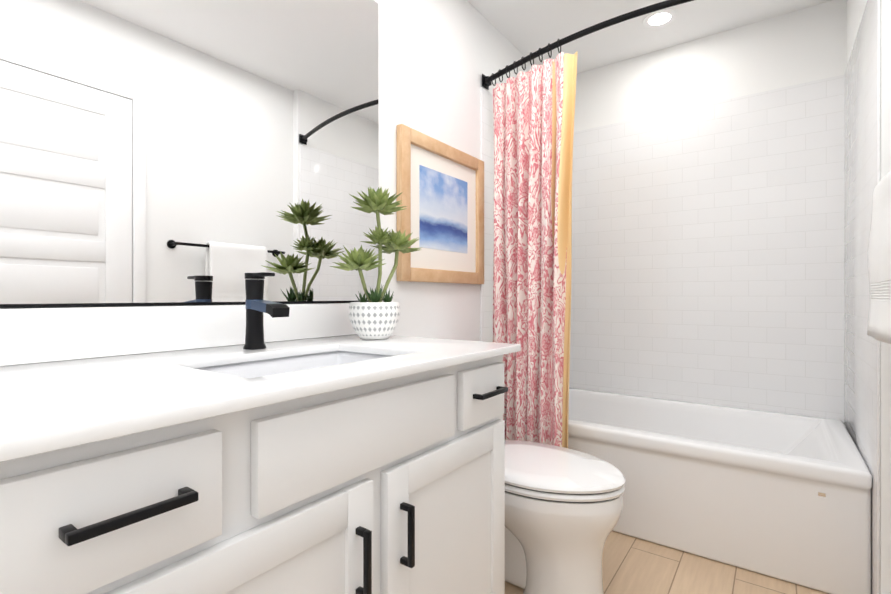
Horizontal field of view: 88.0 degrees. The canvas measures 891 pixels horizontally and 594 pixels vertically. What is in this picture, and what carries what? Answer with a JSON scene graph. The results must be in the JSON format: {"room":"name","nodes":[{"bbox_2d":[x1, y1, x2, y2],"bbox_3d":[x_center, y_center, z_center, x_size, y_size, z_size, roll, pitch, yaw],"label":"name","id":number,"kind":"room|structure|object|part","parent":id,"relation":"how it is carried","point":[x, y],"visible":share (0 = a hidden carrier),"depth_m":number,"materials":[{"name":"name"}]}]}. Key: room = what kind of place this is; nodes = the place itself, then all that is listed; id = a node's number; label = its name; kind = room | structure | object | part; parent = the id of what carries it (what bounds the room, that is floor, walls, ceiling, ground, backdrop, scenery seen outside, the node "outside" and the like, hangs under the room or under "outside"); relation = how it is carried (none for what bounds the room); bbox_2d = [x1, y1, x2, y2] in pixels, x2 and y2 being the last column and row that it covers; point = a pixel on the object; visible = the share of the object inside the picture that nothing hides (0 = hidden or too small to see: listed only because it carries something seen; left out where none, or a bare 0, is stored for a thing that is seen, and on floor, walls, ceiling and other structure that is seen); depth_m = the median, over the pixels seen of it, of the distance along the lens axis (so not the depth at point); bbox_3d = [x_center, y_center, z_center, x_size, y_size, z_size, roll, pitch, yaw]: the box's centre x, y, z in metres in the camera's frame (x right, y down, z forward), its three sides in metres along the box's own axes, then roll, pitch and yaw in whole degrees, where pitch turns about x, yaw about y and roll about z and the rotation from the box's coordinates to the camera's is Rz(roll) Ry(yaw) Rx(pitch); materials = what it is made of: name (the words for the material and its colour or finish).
{"room":"bathroom","nodes":[
{"label":"bathroom","id":0,"kind":"room"},
{"bbox_2d":[0,0,532,340],"bbox_3d":[-0.364,-0.195,1.647,0.100,2.450,3.700,0,0,36],"label":"wall","id":1,"kind":"structure","parent":0,"point":[437,59],"depth_m":2.00,"materials":[{"name":"white paint"}]},
{"bbox_2d":[0,304,354,363],"bbox_3d":[-0.755,0.076,0.996,0.019,0.108,1.584,0,0,36],"label":"backsplash","id":2,"kind":"structure","parent":1,"relation":"attached to","point":[27,335],"depth_m":1.04,"materials":[{"name":"white stone"}]},
{"bbox_2d":[0,0,377,307],"bbox_3d":[-0.741,-0.532,1.024,0.009,1.106,1.688,0,0,36],"label":"mirror","id":3,"kind":"object","parent":1,"relation":"attached to","point":[177,152],"visible":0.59,"depth_m":1.15,"materials":[{"name":"clear glass"}]},
{"bbox_2d":[396,124,483,283],"bbox_3d":[0.000,-0.367,2.040,0.030,0.608,0.620,0,0,36],"label":"picture frame","id":4,"kind":"object","parent":1,"relation":"attached to","point":[441,196],"visible":1,"depth_m":2.00,"materials":[{"name":"brown wood"}]},
{"bbox_2d":[419,165,466,253],"bbox_3d":[-0.001,-0.375,2.041,0.002,0.338,0.360,0,0,36],"label":"print","id":5,"kind":"object","parent":4,"relation":"attached to","point":[442,193],"depth_m":2.02},
{"bbox_2d":[480,87,493,341],"bbox_3d":[0.439,-0.011,2.673,0.008,2.080,0.898,0,0,36],"label":"wall tile","id":6,"kind":"structure","parent":1,"relation":"attached to","point":[487,158],"depth_m":2.35,"materials":[{"name":"white tile"}]},
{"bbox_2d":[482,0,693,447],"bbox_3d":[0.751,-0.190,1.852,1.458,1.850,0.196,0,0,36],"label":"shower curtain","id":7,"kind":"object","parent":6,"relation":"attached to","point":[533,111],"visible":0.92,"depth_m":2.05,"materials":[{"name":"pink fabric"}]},
{"bbox_2d":[467,0,831,73],"bbox_3d":[0.296,-1.470,1.172,1.725,0.100,3.700,0,0,36],"label":"ceiling","id":8,"kind":"structure","parent":0,"point":[525,27],"depth_m":2.39,"materials":[{"name":"white paint"}]},
{"bbox_2d":[643,9,676,27],"bbox_3d":[1.092,-1.419,2.354,0.160,0.004,0.160,0,0,36],"label":"recessed light","id":9,"kind":"object","parent":8,"relation":"in","point":[672,13],"visible":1,"depth_m":2.34,"materials":[{"name":"white"}]},
{"bbox_2d":[648,13,670,24],"bbox_3d":[1.092,-1.420,2.354,0.104,0.002,0.104,0,0,36],"label":"lens","id":10,"kind":"object","parent":9,"relation":"attached to","point":[661,18],"visible":1,"depth_m":2.36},
{"bbox_2d":[505,531,827,593],"bbox_3d":[0.296,1.081,1.175,1.725,0.100,3.700,0,0,36],"label":"floor","id":11,"kind":"structure","parent":0,"point":[632,565],"depth_m":1.71,"materials":[{"name":"brown wood"}]},
{"bbox_2d":[0,348,520,593],"bbox_3d":[-0.512,0.591,0.810,0.632,0.879,1.564,0,0,36],"label":"bathroom vanity","id":12,"kind":"object","parent":11,"relation":"on","point":[256,443],"depth_m":0.70,"materials":[{"name":"painted wood"},{"name":"matte black metal"},{"name":"white quartz"}]},
{"bbox_2d":[0,332,520,447],"bbox_3d":[-0.508,0.141,0.818,0.629,0.020,1.584,0,0,36],"label":"countertop","id":13,"kind":"structure","parent":12,"relation":"on","point":[45,399],"depth_m":0.72,"materials":[{"name":"white stone"}]},
{"bbox_2d":[236,272,291,347],"bbox_3d":[-0.448,0.035,1.141,0.139,0.190,0.054,0,0,36],"label":"faucet","id":14,"kind":"object","parent":13,"relation":"on","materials":[{"name":"black metal"}]},
{"bbox_2d":[176,344,403,375],"bbox_3d":[-0.308,0.219,1.016,0.364,0.162,0.514,0,0,36],"label":"sink","id":15,"kind":"object","parent":13,"relation":"in","point":[256,363],"depth_m":1.15,"materials":[{"name":"white ceramic"}]},
{"bbox_2d":[348,302,399,339],"bbox_3d":[-0.221,0.072,1.436,0.160,0.114,0.160,0,0,36],"label":"pot","id":16,"kind":"object","parent":13,"relation":"on","point":[369,320],"depth_m":1.37,"materials":[{"name":"ceramic"}]},
{"bbox_2d":[330,187,419,339],"bbox_3d":[-0.209,-0.110,1.450,0.210,0.478,0.328,0,0,36],"label":"succulent","id":17,"kind":"object","parent":13,"relation":"on","point":[375,317],"visible":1,"depth_m":1.40,"materials":[{"name":"green plant"}]},
{"bbox_2d":[505,440,624,593],"bbox_3d":[0.245,0.625,1.703,0.801,0.810,0.416,0,0,36],"label":"toilet","id":18,"kind":"object","parent":11,"relation":"on","point":[563,508],"visible":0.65,"depth_m":1.48,"materials":[{"name":"white ceramic"}]},
{"bbox_3d":[0.323,0.833,1.648,0.597,0.394,0.396,0,0,36],"label":"bowl","id":19,"kind":"part","parent":18,"relation":"part of","materials":[{"name":"white ceramic"}]},
{"bbox_3d":[0.340,0.619,1.635,0.563,0.018,0.406,0,0,36],"label":"seat","id":20,"kind":"part","parent":18,"relation":"part of","materials":[{"name":"white plastic"}]},
{"bbox_3d":[0.340,0.591,1.635,0.567,0.025,0.410,0,0,36],"label":"lid","id":21,"kind":"part","parent":18,"relation":"part of","materials":[{"name":"white plastic"}]},
{"bbox_2d":[568,388,871,593],"bbox_3d":[1.051,0.804,2.270,1.454,0.450,0.820,0,0,36],"label":"bathtub","id":22,"kind":"object","parent":11,"relation":"on","point":[783,496],"visible":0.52,"depth_m":1.80,"materials":[{"name":"white ceramic"}]},
{"bbox_2d":[574,0,846,131],"bbox_3d":[1.325,-0.196,2.650,1.474,2.450,0.100,0,0,36],"label":"wall","id":23,"kind":"structure","parent":0,"point":[805,45],"depth_m":2.48,"materials":[{"name":"white paint"}]},
{"bbox_2d":[569,75,843,421],"bbox_3d":[1.293,-0.231,2.606,1.458,1.640,0.008,0,0,36],"label":"wall tile","id":24,"kind":"structure","parent":23,"relation":"attached to","point":[708,253],"depth_m":2.48,"materials":[{"name":"white tile"}]},
{"bbox_2d":[847,0,890,593],"bbox_3d":[1.682,-0.195,1.841,0.051,2.450,0.998,0,0,36],"label":"wall","id":25,"kind":"structure","parent":0,"point":[855,10],"depth_m":1.45,"materials":[{"name":"white paint"}]},
{"bbox_2d":[844,0,880,593],"bbox_3d":[1.633,-0.010,1.822,0.008,2.080,0.886,0,0,36],"label":"wall tile","id":26,"kind":"structure","parent":25,"relation":"attached to","point":[862,120],"depth_m":1.70,"materials":[{"name":"white tile"}]},
{"bbox_3d":[0.956,-0.194,0.699,0.100,2.450,3.700,0,0,36],"label":"wall","id":27,"kind":"structure","parent":0,"visible":0},
{"bbox_2d":[867,170,890,343],"bbox_3d":[1.091,-0.105,1.077,0.119,0.424,0.698,0,0,36],"label":"towel","id":28,"kind":"object","parent":27,"relation":"attached to","point":[879,270],"visible":1,"depth_m":1.16,"materials":[{"name":"white fabric"}]}
]}

